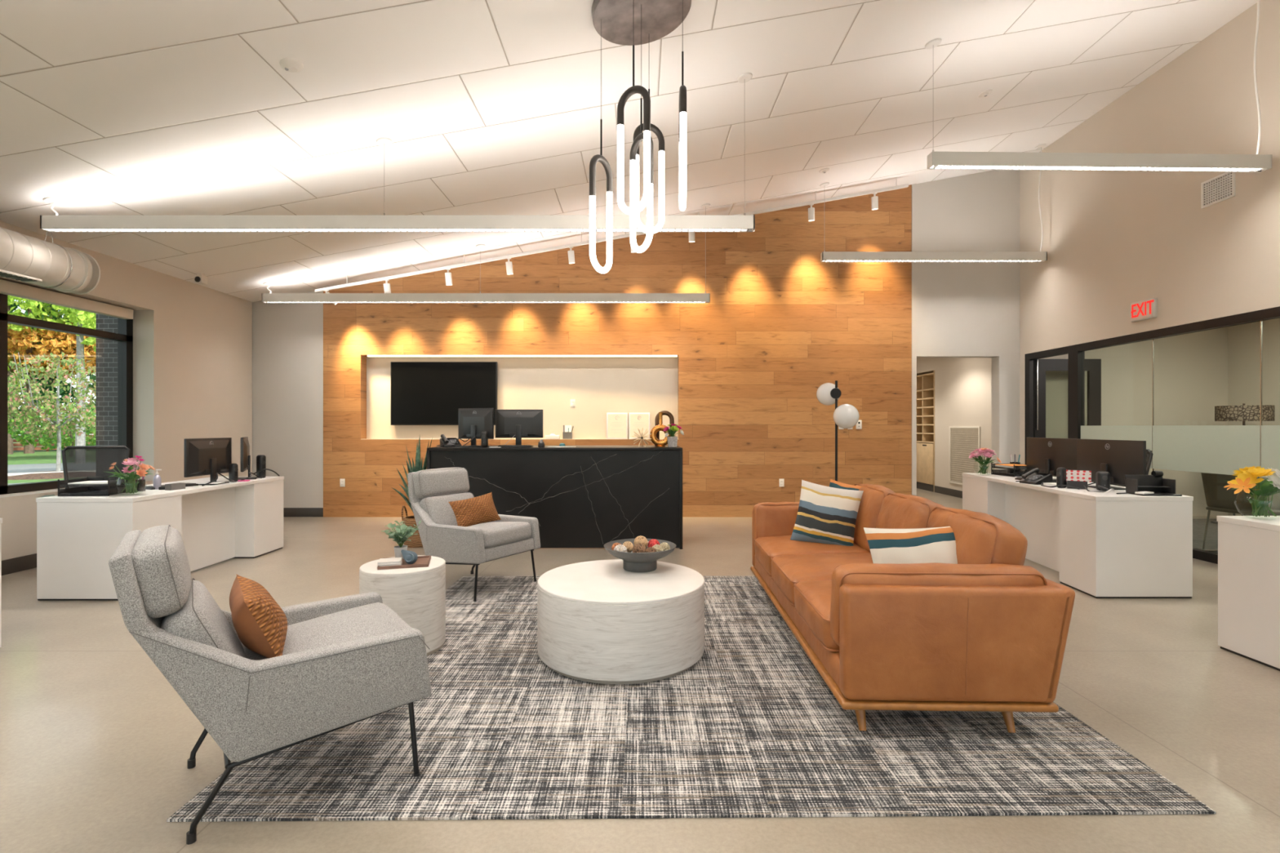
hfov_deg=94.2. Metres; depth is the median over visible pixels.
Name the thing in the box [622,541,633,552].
ball
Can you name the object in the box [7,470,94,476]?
kerb
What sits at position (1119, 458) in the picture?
computer monitor
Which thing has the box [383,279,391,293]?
track spotlight
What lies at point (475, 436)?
cable
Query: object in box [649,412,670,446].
ring vase
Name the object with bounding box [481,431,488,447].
speaker
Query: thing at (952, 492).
baseboard
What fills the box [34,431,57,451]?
brick planter
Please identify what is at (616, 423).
framed certificate
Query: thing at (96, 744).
floor
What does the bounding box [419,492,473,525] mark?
cushion
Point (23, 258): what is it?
ventilation duct
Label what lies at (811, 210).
track spotlight
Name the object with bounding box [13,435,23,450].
brick planter
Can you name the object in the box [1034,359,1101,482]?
door
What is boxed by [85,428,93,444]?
brick planter
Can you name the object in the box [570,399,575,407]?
wall outlet
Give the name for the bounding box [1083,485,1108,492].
cable
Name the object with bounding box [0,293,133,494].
window
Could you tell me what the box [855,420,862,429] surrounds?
thermostat
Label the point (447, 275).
track spotlight
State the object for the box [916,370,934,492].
cubby
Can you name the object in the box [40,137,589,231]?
linear pendant
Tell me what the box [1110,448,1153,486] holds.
office chair
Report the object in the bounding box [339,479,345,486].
wall outlet
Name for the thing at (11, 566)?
baseboard
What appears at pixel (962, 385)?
wall
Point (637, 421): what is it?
framed certificate
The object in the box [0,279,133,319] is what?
roller shade
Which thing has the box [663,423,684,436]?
flower bouquet
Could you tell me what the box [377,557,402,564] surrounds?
book
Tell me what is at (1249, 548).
desk
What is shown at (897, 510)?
cushion
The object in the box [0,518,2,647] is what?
desk
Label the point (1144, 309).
exit sign
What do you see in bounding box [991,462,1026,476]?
tray
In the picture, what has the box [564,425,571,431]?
note card
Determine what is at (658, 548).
ball
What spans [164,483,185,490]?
card holder
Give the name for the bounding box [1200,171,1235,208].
air vent
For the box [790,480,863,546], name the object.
throw pillow
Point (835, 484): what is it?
throw pillow
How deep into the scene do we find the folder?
6.45 m
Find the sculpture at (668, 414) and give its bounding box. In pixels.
[654,410,674,446]
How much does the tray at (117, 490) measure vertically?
0.132 m
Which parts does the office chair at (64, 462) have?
armrest, frame, backrest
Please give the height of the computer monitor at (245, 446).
0.425 m
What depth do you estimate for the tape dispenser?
6.48 m
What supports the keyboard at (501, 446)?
on the reception desk at (580, 496)
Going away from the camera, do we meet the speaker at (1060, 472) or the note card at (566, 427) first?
the speaker at (1060, 472)
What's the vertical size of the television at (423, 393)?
0.922 m
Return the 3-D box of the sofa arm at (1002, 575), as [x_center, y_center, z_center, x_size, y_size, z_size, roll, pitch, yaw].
[1.290,0.791,2.595,0.899,0.393,0.194,0,0,2]
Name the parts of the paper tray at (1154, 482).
panel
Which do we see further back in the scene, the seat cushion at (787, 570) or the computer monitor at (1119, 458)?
the computer monitor at (1119, 458)
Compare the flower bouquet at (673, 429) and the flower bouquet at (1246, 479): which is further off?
the flower bouquet at (673, 429)
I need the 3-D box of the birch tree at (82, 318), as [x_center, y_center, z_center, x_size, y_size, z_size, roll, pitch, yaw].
[-22.377,-3.211,23.826,7.552,9.505,4.530,0,0,-44]
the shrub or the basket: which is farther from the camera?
the shrub
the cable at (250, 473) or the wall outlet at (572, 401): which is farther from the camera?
the wall outlet at (572, 401)
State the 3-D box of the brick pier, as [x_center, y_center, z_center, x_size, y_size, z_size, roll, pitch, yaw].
[-6.135,-0.380,7.215,0.410,3.840,0.570,0,0,0]
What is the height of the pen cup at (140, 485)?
0.151 m
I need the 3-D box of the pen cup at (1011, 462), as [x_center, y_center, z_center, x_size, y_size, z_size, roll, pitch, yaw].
[4.200,0.421,6.660,0.112,0.216,0.100,0,0,0]
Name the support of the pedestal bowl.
on the coffee table at (600, 621)
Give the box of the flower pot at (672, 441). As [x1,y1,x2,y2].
[666,436,677,447]
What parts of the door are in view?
handle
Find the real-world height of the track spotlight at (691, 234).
0.224 m
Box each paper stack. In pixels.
[67,480,122,485]
[195,481,224,484]
[547,446,576,447]
[995,464,1024,469]
[1043,482,1056,485]
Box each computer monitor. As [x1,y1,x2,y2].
[183,437,231,484]
[238,436,257,479]
[458,408,493,447]
[495,409,542,444]
[1026,437,1076,481]
[1076,439,1146,489]
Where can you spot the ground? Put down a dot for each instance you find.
(39, 456)
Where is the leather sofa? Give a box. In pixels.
[750,483,1075,733]
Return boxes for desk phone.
[435,434,462,447]
[1015,467,1053,484]
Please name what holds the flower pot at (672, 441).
on the reception desk at (580, 496)
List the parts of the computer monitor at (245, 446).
panel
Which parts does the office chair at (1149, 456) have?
frame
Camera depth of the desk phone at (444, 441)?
6.57 m
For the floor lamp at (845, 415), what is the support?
on the floor
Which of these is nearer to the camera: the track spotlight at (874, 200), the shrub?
the track spotlight at (874, 200)
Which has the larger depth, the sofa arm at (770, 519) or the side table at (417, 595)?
the sofa arm at (770, 519)
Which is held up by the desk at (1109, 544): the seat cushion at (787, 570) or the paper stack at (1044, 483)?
the paper stack at (1044, 483)
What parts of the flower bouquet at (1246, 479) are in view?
flower, flower, flower, flower, flower, flower, flower, flower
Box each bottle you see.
[152,469,161,489]
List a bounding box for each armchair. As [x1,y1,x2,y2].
[108,524,431,844]
[407,467,540,601]
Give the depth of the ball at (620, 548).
3.56 m
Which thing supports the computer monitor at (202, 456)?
on the desk at (77, 537)
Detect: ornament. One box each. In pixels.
[400,550,417,564]
[631,427,651,446]
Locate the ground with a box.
[7,437,95,483]
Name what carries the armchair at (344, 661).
on the area rug
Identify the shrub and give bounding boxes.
[7,402,95,457]
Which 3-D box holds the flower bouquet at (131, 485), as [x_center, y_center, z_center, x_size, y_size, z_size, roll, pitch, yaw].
[-3.970,0.373,4.621,0.322,0.296,0.286,0,0,-36]
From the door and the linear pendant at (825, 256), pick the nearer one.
the linear pendant at (825, 256)
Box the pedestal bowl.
[604,538,675,572]
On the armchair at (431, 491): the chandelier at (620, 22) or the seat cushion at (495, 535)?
the seat cushion at (495, 535)
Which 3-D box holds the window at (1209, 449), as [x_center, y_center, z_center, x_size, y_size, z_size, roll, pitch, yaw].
[5.497,0.138,4.615,0.085,2.325,7.630,0,0,0]
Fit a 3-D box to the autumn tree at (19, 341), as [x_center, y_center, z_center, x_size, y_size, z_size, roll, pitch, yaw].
[-33.718,-2.760,34.962,6.248,8.603,6.223,0,0,0]
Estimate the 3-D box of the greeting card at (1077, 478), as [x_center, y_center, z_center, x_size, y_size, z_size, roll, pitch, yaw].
[3.726,0.452,5.068,0.190,0.155,0.080,0,0,35]
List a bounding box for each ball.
[611,542,622,550]
[613,544,626,551]
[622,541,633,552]
[632,542,645,552]
[633,535,648,547]
[644,546,656,552]
[647,538,659,547]
[652,544,663,551]
[660,542,670,551]
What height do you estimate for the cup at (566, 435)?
0.100 m
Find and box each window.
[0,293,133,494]
[1024,306,1279,564]
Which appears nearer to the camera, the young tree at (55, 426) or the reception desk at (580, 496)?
the reception desk at (580, 496)
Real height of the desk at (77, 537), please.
0.767 m
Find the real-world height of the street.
0.045 m
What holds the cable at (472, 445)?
on the reception desk at (580, 496)
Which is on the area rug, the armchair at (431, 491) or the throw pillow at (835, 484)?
the armchair at (431, 491)
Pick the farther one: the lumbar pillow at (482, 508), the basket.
the basket
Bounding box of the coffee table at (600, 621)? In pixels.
[537,559,704,684]
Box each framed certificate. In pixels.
[606,413,627,439]
[628,413,649,439]
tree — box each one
[7,294,95,463]
[7,297,90,454]
[7,297,95,446]
[7,306,95,453]
[7,351,95,471]
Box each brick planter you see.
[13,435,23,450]
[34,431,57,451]
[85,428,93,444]
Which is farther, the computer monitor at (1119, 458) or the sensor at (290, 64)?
the computer monitor at (1119, 458)
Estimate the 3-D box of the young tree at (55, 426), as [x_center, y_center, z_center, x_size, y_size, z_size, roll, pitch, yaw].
[-18.020,-0.396,18.435,3.024,3.874,2.887,0,0,0]
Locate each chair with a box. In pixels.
[40,445,130,497]
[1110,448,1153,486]
[1200,472,1279,551]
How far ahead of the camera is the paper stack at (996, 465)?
6.39 m
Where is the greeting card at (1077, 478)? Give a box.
[1066,470,1091,489]
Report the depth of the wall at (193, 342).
7.10 m
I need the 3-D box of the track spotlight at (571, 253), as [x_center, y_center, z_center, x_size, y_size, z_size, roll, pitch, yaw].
[-0.938,-2.341,8.132,0.086,0.225,0.111,0,0,29]
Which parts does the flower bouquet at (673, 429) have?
flower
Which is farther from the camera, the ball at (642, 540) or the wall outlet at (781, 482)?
the wall outlet at (781, 482)
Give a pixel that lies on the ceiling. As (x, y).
(108, 107)
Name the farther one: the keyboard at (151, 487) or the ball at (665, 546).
the keyboard at (151, 487)
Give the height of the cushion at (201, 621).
0.356 m
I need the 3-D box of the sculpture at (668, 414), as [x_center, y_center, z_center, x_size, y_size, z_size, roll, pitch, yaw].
[0.284,0.021,6.880,0.222,0.411,0.052,0,0,0]
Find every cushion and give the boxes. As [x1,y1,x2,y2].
[160,579,245,657]
[240,602,412,660]
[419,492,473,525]
[466,521,531,548]
[754,535,870,575]
[771,552,872,604]
[794,580,839,649]
[853,484,895,552]
[875,493,946,528]
[926,507,1027,565]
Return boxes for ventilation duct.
[0,226,101,294]
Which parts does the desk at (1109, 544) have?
modesty panel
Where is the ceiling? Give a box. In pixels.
[0,0,1257,302]
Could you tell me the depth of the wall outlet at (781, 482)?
8.53 m
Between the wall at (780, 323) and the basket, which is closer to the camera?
the basket
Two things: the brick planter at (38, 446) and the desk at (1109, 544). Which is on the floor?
the desk at (1109, 544)
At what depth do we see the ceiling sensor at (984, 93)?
6.06 m
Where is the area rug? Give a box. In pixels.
[166,576,1216,822]
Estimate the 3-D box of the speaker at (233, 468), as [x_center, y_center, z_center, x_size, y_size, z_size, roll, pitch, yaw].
[-3.909,0.446,5.720,0.079,0.183,0.060,0,0,20]
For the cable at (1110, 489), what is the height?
0.034 m
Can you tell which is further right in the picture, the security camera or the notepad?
the notepad
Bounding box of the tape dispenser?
[537,439,544,447]
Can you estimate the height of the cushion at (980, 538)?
0.489 m
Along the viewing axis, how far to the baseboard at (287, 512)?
8.55 m
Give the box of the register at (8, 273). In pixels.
[0,269,42,281]
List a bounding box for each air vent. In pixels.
[949,426,980,484]
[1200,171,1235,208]
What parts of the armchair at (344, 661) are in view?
leg, leg, arm, arm, frame, leg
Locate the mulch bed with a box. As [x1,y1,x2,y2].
[7,470,95,479]
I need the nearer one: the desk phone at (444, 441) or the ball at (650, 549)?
the ball at (650, 549)
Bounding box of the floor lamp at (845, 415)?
[816,380,859,481]
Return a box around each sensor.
[279,57,303,72]
[818,167,829,173]
[977,88,992,97]
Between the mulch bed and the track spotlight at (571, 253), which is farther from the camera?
the mulch bed
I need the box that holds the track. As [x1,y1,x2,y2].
[315,177,908,292]
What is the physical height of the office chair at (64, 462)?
1.116 m
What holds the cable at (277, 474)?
on the desk at (77, 537)
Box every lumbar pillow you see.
[229,573,287,657]
[448,492,501,526]
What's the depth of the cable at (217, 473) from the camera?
5.47 m
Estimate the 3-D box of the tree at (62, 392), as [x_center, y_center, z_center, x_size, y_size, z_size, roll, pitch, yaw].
[-38.551,-5.781,38.980,20.253,14.646,20.063,0,0,0]
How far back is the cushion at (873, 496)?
4.09 m
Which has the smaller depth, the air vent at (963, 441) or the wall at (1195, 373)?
the wall at (1195, 373)
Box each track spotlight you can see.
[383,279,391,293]
[444,268,452,285]
[505,257,513,275]
[568,246,574,263]
[688,231,694,242]
[808,204,814,221]
[871,192,878,209]
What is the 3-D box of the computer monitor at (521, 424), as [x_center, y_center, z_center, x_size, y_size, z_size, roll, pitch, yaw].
[-1.360,0.017,6.685,0.535,0.418,0.190,0,0,0]
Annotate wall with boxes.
[0,221,252,560]
[252,169,1019,516]
[916,357,991,491]
[1019,0,1279,472]
[1039,318,1279,516]
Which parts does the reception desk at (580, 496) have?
panel, panel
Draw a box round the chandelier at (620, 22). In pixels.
[589,0,691,273]
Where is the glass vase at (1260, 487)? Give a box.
[1234,487,1275,519]
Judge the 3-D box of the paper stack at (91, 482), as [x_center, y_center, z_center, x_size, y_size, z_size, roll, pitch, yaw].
[-4.265,0.446,4.680,0.280,0.022,0.200,0,0,-6]
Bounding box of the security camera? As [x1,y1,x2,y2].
[193,272,207,284]
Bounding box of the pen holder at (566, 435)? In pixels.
[562,425,573,439]
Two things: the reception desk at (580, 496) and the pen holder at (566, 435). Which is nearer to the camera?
the reception desk at (580, 496)
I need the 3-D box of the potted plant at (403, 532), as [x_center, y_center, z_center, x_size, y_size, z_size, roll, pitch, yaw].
[-1.431,0.684,3.575,0.211,0.218,0.267,0,0,0]
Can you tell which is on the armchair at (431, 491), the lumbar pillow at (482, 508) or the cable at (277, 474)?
the lumbar pillow at (482, 508)
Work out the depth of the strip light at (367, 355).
8.57 m
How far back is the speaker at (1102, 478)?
4.89 m
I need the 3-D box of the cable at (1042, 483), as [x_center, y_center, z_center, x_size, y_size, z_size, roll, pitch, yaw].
[3.619,0.512,5.190,0.130,0.038,0.428,0,0,0]
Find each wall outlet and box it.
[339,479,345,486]
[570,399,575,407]
[778,479,784,486]
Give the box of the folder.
[996,464,1026,466]
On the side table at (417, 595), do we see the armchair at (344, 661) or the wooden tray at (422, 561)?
the wooden tray at (422, 561)
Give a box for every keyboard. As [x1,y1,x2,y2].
[145,483,198,489]
[497,444,533,447]
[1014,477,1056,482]
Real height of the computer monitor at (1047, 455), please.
0.416 m
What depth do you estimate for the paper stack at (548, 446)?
6.50 m
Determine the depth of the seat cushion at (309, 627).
2.35 m
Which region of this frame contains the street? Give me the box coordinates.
[7,462,95,473]
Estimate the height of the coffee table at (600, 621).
0.422 m
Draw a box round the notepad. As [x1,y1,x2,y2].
[1134,491,1154,494]
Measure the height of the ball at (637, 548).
0.082 m
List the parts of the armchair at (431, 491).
arm, leg, frame, seat, arm, leg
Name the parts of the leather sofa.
arm, seat frame, leg, arm, leg, backrest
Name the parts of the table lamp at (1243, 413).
lamp shade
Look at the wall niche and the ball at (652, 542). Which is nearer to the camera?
the ball at (652, 542)
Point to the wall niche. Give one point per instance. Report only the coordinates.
(599, 386)
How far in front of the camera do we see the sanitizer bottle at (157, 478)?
5.03 m
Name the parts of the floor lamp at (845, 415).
lamp shade, lamp shade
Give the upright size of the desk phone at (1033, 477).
0.142 m
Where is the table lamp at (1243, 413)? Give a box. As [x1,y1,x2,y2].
[1210,403,1275,524]
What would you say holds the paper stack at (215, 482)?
on the desk at (77, 537)
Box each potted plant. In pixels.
[381,520,421,559]
[392,437,432,547]
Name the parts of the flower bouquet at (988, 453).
flower, flower, flower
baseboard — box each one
[1,553,36,575]
[283,507,323,516]
[934,485,962,497]
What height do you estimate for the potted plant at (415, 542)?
1.215 m
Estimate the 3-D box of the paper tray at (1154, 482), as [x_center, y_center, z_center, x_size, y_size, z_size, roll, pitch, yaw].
[3.980,0.439,4.625,0.280,0.181,0.211,0,0,4]
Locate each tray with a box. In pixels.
[57,476,135,496]
[377,555,431,569]
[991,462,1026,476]
[1124,470,1182,496]
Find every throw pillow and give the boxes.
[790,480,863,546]
[829,479,865,490]
[863,526,957,564]
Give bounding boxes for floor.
[0,488,1279,852]
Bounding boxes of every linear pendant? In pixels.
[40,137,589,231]
[261,203,710,302]
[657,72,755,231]
[819,143,1047,262]
[924,0,1271,172]
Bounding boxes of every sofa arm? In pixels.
[752,502,799,543]
[830,562,1044,646]
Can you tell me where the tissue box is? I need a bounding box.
[545,432,559,439]
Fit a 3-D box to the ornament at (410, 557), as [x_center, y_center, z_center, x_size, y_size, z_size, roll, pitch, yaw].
[-1.334,0.754,3.432,0.100,0.080,0.077,0,0,14]
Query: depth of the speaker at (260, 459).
6.14 m
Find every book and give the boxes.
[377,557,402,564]
[377,561,402,566]
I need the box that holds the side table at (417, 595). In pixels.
[359,555,445,656]
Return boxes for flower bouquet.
[106,455,155,493]
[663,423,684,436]
[968,448,1000,474]
[1223,466,1279,516]
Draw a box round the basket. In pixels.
[403,515,422,547]
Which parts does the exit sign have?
plate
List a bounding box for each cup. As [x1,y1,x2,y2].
[135,475,145,491]
[562,431,572,439]
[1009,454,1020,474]
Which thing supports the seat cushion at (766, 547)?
on the leather sofa
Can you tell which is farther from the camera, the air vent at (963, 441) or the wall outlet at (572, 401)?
the air vent at (963, 441)
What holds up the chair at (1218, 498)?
on the floor
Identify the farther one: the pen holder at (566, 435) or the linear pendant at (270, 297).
the pen holder at (566, 435)
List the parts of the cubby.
door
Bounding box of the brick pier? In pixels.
[95,313,117,476]
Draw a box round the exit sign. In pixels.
[1130,297,1157,322]
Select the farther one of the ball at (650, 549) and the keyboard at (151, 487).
the keyboard at (151, 487)
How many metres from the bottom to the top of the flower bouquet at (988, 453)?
0.285 m
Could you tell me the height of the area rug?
0.008 m
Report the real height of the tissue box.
0.090 m
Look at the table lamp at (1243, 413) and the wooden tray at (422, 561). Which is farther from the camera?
the table lamp at (1243, 413)
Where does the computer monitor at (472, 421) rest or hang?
on the reception desk at (580, 496)
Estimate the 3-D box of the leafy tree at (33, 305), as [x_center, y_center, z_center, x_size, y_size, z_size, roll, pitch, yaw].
[-33.361,-4.123,34.535,13.372,11.329,8.527,0,0,-40]
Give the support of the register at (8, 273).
attached to the ventilation duct
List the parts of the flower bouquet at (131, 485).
flower, flower, flower, flower, flower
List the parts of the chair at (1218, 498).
leg, backrest, seat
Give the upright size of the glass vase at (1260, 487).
0.170 m
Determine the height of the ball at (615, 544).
0.070 m
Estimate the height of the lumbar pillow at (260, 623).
0.238 m
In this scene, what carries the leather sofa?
on the area rug
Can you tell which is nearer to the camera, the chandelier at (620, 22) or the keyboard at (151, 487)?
the chandelier at (620, 22)
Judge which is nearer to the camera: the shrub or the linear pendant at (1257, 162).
the linear pendant at (1257, 162)
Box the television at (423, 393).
[391,361,497,425]
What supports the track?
hanging from the ceiling
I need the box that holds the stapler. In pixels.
[158,486,164,489]
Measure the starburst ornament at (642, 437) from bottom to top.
0.213 m
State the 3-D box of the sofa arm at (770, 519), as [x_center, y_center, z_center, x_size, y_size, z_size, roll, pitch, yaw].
[1.347,0.791,4.695,0.907,0.389,0.195,0,0,2]
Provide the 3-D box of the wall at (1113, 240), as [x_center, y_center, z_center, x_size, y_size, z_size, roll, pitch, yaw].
[5.520,-1.247,2.580,0.120,5.093,11.960,0,0,0]
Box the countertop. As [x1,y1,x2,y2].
[426,445,682,450]
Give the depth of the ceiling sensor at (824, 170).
7.38 m
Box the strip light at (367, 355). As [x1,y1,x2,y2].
[367,355,677,356]
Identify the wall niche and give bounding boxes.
[366,355,678,439]
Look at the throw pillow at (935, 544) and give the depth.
2.90 m
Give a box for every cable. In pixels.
[201,472,234,486]
[242,471,262,479]
[253,468,279,475]
[440,435,475,447]
[454,444,481,447]
[1040,482,1079,489]
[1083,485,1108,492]
[1083,488,1115,493]
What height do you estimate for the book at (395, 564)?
0.014 m
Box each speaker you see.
[228,463,238,482]
[256,454,266,478]
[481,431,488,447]
[1056,467,1066,488]
[1095,471,1110,490]
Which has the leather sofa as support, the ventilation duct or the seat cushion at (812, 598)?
the seat cushion at (812, 598)
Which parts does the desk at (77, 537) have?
modesty panel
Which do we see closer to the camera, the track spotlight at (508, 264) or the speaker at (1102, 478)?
the speaker at (1102, 478)
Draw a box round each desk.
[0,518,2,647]
[35,476,284,600]
[426,445,682,549]
[962,472,1193,598]
[1217,515,1279,671]

